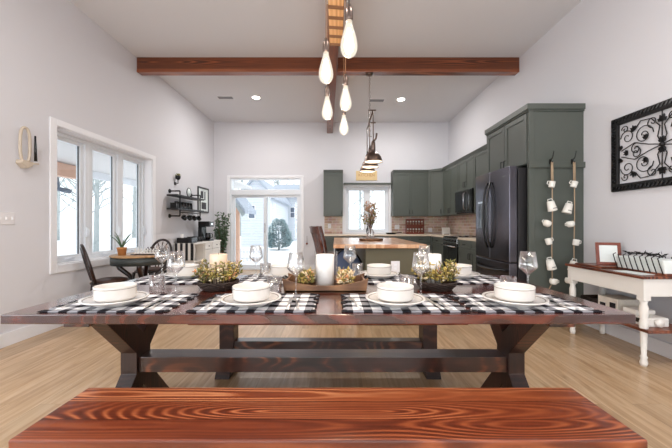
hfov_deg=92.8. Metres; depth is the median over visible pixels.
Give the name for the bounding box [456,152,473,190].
upper cabinet
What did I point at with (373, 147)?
socket
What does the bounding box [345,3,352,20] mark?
socket
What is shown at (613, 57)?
wall
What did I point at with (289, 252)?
wine glass
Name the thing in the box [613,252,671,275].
basket
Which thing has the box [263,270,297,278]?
dinner plate
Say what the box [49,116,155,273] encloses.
window
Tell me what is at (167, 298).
spoon
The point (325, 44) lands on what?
socket
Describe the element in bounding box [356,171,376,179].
wall sign
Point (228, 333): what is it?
bench
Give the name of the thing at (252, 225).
neighbor house
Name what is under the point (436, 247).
base cabinet
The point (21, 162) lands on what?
ring ornament
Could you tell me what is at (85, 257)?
wood chair
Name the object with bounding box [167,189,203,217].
shelf
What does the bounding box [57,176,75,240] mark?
bare tree
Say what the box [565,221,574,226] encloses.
enamel mug
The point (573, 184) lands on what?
enamel mug
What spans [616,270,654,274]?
paper sheet
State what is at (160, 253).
board
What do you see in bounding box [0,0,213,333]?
wall
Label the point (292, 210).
neighbor house
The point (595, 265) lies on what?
wooden board
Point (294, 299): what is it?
spoon
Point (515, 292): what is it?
soup bowl
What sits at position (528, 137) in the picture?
tall cabinet
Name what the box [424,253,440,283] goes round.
pillar candle
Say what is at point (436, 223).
backsplash
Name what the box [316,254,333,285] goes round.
pillar candle
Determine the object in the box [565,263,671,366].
console table
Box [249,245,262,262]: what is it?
wine glass
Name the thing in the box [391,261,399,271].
outlet plate
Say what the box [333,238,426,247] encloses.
island countertop
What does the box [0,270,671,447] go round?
floor
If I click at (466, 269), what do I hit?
soup bowl
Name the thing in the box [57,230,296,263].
ground
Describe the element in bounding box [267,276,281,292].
water tumbler
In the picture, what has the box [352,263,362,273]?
water tumbler
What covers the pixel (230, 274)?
dried flowers
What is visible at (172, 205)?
storage box
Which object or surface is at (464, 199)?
microwave
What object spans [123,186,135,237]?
bare tree
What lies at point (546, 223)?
enamel mug
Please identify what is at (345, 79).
cord
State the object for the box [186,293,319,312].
placemat
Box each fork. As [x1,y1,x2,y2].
[203,297,219,308]
[348,297,361,308]
[459,297,489,308]
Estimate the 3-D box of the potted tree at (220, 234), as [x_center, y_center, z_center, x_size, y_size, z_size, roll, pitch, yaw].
[-2.776,0.411,7.833,0.452,1.478,0.403,0,0,-37]
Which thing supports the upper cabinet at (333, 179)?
attached to the wall at (306, 149)
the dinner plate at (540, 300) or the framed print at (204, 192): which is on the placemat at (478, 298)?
the dinner plate at (540, 300)
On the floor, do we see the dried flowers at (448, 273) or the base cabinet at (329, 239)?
the base cabinet at (329, 239)
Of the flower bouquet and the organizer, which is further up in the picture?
the flower bouquet
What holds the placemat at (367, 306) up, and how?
on the dining table at (131, 334)
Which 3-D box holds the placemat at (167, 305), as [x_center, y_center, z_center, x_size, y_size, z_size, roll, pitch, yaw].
[-1.040,0.386,1.605,0.588,0.008,0.370,0,0,0]
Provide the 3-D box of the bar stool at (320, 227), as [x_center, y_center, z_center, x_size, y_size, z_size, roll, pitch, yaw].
[-0.074,0.583,5.339,0.510,1.137,0.440,0,0,-11]
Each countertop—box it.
[324,234,467,237]
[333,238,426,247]
[458,237,475,240]
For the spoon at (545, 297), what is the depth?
1.53 m
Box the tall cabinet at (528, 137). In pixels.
[485,103,585,297]
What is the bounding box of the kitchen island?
[333,238,426,274]
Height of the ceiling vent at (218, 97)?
0.011 m
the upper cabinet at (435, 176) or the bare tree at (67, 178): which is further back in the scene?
the bare tree at (67, 178)
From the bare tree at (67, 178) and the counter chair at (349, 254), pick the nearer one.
the counter chair at (349, 254)
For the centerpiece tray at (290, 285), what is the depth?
1.83 m
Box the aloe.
[111,231,132,254]
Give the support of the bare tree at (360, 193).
on the ground
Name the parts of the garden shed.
post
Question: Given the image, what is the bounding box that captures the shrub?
[268,218,292,249]
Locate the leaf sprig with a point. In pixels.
(642, 253)
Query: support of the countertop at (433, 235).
on the base cabinet at (329, 239)
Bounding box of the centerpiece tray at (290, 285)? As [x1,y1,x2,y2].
[282,273,368,292]
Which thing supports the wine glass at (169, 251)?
on the dining table at (131, 334)
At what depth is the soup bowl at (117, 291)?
1.50 m
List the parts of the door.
panel, panel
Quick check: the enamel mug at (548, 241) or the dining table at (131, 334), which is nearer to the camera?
the dining table at (131, 334)
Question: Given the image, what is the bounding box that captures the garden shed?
[236,198,255,263]
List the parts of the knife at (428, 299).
handle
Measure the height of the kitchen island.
0.930 m
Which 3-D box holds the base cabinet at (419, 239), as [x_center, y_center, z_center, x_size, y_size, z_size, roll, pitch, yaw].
[1.752,0.708,7.863,0.993,0.885,0.673,0,0,0]
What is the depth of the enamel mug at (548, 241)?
3.61 m
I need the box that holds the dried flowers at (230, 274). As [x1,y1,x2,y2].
[191,258,242,283]
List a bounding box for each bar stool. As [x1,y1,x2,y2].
[310,226,323,253]
[318,226,333,253]
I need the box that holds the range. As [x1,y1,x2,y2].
[441,236,475,267]
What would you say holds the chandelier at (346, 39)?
hanging from the ceiling
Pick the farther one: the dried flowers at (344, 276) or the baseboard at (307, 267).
the baseboard at (307, 267)
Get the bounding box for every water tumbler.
[149,275,164,292]
[260,263,270,274]
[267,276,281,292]
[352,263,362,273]
[399,275,413,284]
[500,275,516,281]
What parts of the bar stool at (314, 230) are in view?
rail, leg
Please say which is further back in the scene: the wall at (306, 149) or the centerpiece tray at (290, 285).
the wall at (306, 149)
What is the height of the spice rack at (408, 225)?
0.380 m
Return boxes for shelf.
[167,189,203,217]
[344,183,390,184]
[622,323,671,333]
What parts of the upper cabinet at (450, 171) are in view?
door, crown, door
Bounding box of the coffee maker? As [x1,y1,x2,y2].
[198,221,213,240]
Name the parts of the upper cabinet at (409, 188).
door, crown, door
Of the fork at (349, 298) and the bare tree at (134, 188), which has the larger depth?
the bare tree at (134, 188)
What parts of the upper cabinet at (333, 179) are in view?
crown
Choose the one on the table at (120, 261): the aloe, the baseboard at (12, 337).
the aloe
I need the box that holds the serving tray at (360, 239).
[359,238,383,240]
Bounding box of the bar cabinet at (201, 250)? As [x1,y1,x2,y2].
[174,240,220,267]
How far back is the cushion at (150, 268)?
4.85 m
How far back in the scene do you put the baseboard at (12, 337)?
3.20 m
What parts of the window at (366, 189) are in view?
sash, sash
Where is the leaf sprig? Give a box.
[622,250,667,257]
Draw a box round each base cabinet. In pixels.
[325,236,388,251]
[389,236,430,264]
[430,236,442,269]
[458,240,477,271]
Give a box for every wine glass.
[166,251,184,292]
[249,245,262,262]
[287,252,304,293]
[343,245,356,261]
[412,252,429,293]
[518,251,537,274]
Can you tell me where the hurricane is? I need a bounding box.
[314,251,336,284]
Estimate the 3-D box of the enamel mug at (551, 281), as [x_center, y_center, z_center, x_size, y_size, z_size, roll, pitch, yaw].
[2.472,0.643,3.630,0.092,0.069,0.086,0,0,41]
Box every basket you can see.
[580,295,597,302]
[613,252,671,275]
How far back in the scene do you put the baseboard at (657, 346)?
3.06 m
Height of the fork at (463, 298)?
0.008 m
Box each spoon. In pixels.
[148,297,171,308]
[292,298,299,308]
[430,298,452,309]
[545,297,578,308]
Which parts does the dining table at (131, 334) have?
leg, leg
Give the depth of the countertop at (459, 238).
5.53 m
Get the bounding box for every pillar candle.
[209,253,226,283]
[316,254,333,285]
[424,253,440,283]
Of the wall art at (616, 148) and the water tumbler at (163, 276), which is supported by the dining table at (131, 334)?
the water tumbler at (163, 276)
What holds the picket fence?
on the ground
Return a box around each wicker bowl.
[197,278,239,291]
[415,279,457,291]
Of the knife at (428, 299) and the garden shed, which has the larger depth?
the garden shed
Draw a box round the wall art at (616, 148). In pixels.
[611,98,671,191]
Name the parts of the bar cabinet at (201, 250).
drawer, door, drawer, door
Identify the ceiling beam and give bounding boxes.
[137,57,518,75]
[327,26,338,132]
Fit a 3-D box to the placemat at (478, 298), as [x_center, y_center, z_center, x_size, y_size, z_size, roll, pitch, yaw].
[0.905,0.386,1.605,0.588,0.008,0.370,0,0,0]
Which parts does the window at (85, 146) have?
sash, frame, handle, sash, frame, sash, frame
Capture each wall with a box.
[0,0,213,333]
[214,122,447,264]
[448,0,671,343]
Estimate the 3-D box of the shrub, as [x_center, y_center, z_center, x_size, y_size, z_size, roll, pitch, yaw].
[-3.451,0.539,19.316,1.846,1.922,1.819,0,0,0]
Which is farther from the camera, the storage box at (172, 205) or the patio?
the patio
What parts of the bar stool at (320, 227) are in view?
leg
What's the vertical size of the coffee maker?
0.430 m
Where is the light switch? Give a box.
[0,212,14,224]
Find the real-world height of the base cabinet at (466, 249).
0.885 m
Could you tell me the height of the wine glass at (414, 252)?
0.236 m
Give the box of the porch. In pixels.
[57,141,251,193]
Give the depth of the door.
8.20 m
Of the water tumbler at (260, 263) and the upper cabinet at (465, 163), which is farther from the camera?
the upper cabinet at (465, 163)
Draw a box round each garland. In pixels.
[549,162,553,288]
[573,162,575,260]
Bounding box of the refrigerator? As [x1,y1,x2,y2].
[475,166,526,281]
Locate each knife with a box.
[139,297,164,309]
[286,297,292,309]
[425,297,444,309]
[549,302,576,309]
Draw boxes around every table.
[0,275,635,387]
[109,252,174,279]
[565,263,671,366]
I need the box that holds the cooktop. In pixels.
[443,236,471,237]
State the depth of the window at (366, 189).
8.26 m
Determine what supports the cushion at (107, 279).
on the wood chair at (85, 257)
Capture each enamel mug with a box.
[542,219,551,226]
[544,237,553,244]
[546,257,556,269]
[547,181,555,187]
[547,198,557,211]
[549,278,558,284]
[562,201,572,213]
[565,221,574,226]
[569,180,577,187]
[572,239,580,245]
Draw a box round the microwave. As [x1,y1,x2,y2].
[455,188,475,213]
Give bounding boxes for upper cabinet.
[323,170,342,215]
[391,170,428,215]
[428,168,443,215]
[442,161,472,215]
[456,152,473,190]
[472,144,486,212]
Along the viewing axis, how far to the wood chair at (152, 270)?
5.08 m
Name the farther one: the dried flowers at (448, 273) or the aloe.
the aloe
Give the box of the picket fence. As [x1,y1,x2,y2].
[240,248,263,261]
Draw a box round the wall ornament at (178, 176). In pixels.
[174,173,180,184]
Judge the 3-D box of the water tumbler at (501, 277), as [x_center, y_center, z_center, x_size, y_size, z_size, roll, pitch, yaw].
[0.985,0.342,1.830,0.084,0.095,0.084,0,0,0]
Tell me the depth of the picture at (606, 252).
3.19 m
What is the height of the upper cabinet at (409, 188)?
1.130 m
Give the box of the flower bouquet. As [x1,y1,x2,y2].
[362,201,379,235]
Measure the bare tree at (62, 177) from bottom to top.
10.003 m
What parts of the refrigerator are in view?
door, handle, handle, handle, freezer drawer, door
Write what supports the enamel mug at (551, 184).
hanging from the garland at (552, 174)
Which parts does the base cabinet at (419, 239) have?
drawer, drawer, door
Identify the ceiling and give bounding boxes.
[69,0,581,121]
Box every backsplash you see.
[324,216,447,233]
[448,214,475,235]
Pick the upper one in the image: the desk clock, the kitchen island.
the desk clock
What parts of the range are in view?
oven door, control panel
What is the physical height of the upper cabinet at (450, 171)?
1.130 m
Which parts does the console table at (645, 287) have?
leg, leg, leg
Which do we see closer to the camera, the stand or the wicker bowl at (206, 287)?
the wicker bowl at (206, 287)
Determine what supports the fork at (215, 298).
on the placemat at (306, 303)
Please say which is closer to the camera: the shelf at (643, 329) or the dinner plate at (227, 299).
the dinner plate at (227, 299)
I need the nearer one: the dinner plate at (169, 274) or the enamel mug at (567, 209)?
the dinner plate at (169, 274)
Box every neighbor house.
[241,180,291,246]
[274,185,299,239]
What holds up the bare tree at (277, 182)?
on the ground
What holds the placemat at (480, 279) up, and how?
on the dining table at (131, 334)
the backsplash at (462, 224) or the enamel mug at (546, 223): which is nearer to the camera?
the enamel mug at (546, 223)
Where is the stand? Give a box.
[442,227,449,233]
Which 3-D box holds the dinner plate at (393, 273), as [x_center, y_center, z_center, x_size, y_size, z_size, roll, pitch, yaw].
[0.315,0.365,2.342,0.288,0.032,0.288,0,0,0]
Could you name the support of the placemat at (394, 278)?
on the dining table at (131, 334)
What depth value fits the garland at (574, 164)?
3.65 m
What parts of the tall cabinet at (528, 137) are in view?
door, door, crown, panel, hook rail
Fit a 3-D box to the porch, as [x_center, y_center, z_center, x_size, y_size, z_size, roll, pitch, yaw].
[-5.055,-0.025,7.250,3.290,3.050,11.500,0,0,0]
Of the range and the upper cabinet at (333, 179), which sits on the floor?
the range
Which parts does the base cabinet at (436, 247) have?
drawer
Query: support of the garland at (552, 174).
hanging from the wall hook
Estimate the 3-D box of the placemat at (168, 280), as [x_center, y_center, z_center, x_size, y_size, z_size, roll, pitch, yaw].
[-1.100,0.386,2.290,0.588,0.008,0.370,0,0,0]
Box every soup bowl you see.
[92,282,136,302]
[172,263,198,275]
[232,282,269,302]
[270,263,294,275]
[367,263,390,275]
[377,282,413,302]
[447,263,471,275]
[494,282,535,302]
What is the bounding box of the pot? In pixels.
[116,247,126,254]
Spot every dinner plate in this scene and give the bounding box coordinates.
[78,291,149,307]
[163,272,201,278]
[220,291,281,307]
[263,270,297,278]
[359,270,398,278]
[365,292,425,307]
[454,271,479,278]
[482,291,549,307]
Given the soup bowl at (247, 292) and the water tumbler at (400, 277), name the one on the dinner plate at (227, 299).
the soup bowl at (247, 292)
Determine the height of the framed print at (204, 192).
0.590 m
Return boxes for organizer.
[177,237,196,242]
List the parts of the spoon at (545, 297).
handle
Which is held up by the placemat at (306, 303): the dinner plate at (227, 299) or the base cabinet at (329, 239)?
the dinner plate at (227, 299)
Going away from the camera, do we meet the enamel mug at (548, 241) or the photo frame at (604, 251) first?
the photo frame at (604, 251)
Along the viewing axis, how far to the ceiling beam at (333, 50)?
5.20 m
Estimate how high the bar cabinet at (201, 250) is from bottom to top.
0.800 m
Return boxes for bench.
[8,388,647,447]
[188,324,467,378]
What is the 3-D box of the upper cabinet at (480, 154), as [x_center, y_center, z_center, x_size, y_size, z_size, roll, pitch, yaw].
[2.688,-0.785,5.338,0.382,1.130,1.075,0,0,0]
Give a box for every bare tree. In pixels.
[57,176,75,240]
[57,177,128,211]
[57,180,106,201]
[60,178,102,194]
[93,179,109,251]
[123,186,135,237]
[270,180,296,184]
[349,191,382,228]
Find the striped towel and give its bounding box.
[175,243,192,260]
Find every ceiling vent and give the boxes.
[216,96,234,99]
[368,99,384,101]
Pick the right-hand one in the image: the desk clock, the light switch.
the desk clock
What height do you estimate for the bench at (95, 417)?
0.450 m
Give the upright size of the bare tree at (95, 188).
9.003 m
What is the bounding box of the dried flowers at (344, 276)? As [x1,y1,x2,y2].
[297,266,355,284]
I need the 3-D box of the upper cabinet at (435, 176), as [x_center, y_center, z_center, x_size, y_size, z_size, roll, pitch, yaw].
[2.571,-0.785,7.880,0.616,1.130,0.639,0,0,0]
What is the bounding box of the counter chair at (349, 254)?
[334,248,361,274]
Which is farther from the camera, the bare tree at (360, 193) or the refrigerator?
the bare tree at (360, 193)
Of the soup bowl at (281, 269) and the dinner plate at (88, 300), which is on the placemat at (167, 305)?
the dinner plate at (88, 300)
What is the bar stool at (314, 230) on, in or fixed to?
on the floor
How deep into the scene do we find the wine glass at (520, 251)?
1.84 m
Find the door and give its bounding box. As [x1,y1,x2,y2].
[227,176,303,269]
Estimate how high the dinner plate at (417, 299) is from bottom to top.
0.032 m
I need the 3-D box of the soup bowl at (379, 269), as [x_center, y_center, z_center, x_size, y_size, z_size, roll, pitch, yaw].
[0.315,0.328,2.342,0.179,0.072,0.179,0,0,0]
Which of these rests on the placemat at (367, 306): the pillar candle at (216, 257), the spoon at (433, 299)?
the spoon at (433, 299)
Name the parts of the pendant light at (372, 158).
lamp shade, lamp shade, chain, rod frame, lamp shade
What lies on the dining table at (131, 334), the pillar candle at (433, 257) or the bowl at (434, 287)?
the bowl at (434, 287)
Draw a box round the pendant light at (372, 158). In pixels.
[360,72,382,172]
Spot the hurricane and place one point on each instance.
(314, 251)
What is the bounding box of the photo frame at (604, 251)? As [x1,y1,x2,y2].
[595,242,621,264]
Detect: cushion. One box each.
[96,277,127,282]
[136,267,160,270]
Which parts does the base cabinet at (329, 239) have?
door, drawer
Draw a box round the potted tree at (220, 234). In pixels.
[213,212,229,264]
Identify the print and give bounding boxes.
[197,186,208,212]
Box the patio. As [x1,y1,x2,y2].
[241,261,296,264]
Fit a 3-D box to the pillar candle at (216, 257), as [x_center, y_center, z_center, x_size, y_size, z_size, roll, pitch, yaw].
[-0.727,0.276,1.980,0.104,0.208,0.104,0,0,0]
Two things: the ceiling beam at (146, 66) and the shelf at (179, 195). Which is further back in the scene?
the shelf at (179, 195)
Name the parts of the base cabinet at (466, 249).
drawer, door, drawer, door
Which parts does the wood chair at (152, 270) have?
frame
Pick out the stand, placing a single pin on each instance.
(445, 230)
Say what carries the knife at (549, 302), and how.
on the placemat at (478, 298)
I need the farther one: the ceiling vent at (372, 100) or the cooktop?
the ceiling vent at (372, 100)
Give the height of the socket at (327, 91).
0.595 m
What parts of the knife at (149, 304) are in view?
handle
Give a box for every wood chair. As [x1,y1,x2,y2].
[79,244,130,290]
[132,239,172,278]
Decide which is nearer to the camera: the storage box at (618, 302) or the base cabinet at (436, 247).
the storage box at (618, 302)
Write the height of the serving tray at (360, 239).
0.030 m
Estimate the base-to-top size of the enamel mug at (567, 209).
0.156 m
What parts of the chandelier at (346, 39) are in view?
bulb, bulb, bulb, bulb, bulb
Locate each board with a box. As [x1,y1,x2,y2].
[130,252,171,254]
[575,263,616,267]
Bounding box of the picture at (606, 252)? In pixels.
[599,245,617,261]
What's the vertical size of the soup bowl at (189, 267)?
0.072 m
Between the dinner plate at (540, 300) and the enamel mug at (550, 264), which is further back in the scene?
the enamel mug at (550, 264)
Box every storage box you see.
[170,203,177,207]
[598,295,639,310]
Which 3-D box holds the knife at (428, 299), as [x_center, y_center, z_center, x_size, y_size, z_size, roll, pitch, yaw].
[0.472,0.376,1.555,0.017,0.009,0.253,0,0,-4]
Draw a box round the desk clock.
[186,188,190,195]
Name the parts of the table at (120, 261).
leg, leg, leg, leg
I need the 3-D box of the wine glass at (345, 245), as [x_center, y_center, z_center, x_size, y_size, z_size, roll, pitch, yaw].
[0.104,0.272,2.385,0.099,0.236,0.099,0,0,0]
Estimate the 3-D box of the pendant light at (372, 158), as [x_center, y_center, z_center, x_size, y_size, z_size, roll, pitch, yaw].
[0.535,-1.653,5.030,0.272,1.496,1.132,0,0,0]
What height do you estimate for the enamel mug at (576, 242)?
0.078 m
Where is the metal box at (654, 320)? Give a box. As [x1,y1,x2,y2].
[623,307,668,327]
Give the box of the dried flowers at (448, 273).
[411,259,461,283]
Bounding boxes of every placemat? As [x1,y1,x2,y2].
[38,293,200,312]
[134,275,205,283]
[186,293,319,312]
[239,274,315,283]
[340,293,472,312]
[354,274,416,283]
[416,274,508,283]
[446,293,604,312]
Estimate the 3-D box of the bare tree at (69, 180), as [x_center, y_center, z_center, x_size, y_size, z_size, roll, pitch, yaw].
[-21.271,-3.999,26.747,4.586,11.003,5.186,0,0,0]
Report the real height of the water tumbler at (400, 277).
0.095 m
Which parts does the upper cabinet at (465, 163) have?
door, crown, door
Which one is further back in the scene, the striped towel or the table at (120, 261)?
the striped towel
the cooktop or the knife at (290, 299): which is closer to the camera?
the knife at (290, 299)
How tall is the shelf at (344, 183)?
0.038 m
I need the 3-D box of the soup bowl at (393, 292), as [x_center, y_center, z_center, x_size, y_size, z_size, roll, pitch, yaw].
[0.287,0.328,1.553,0.179,0.072,0.179,0,0,0]
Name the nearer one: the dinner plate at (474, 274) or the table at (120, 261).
the dinner plate at (474, 274)
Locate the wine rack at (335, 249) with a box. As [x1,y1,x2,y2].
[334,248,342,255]
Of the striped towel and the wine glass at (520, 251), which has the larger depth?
the striped towel
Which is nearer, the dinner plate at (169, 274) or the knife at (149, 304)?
the knife at (149, 304)
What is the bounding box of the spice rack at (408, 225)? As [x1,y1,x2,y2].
[406,219,423,233]
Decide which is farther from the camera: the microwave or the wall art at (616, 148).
the microwave
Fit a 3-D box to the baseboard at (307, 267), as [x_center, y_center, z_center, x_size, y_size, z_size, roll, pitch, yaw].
[-1.734,1.085,8.192,2.761,0.130,0.016,0,0,0]
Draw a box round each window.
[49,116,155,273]
[343,184,391,233]
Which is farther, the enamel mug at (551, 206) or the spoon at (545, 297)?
the enamel mug at (551, 206)
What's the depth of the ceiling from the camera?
4.56 m
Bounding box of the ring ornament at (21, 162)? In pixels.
[16,126,38,167]
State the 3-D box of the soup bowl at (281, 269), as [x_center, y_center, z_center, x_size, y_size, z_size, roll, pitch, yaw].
[-0.390,0.328,2.342,0.179,0.072,0.179,0,0,0]
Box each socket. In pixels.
[323,38,328,51]
[325,4,329,95]
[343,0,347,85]
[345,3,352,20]
[371,133,376,151]
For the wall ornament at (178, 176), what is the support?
attached to the wall at (56, 61)
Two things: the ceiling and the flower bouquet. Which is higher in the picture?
the ceiling
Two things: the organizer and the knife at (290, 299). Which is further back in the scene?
the organizer
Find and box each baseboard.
[0,324,62,348]
[305,265,315,269]
[584,324,671,359]
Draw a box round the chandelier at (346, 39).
[319,0,357,134]
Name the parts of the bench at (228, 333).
leg, seat, leg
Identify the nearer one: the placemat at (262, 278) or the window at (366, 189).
the placemat at (262, 278)
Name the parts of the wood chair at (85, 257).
frame, seat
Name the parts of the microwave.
door, control panel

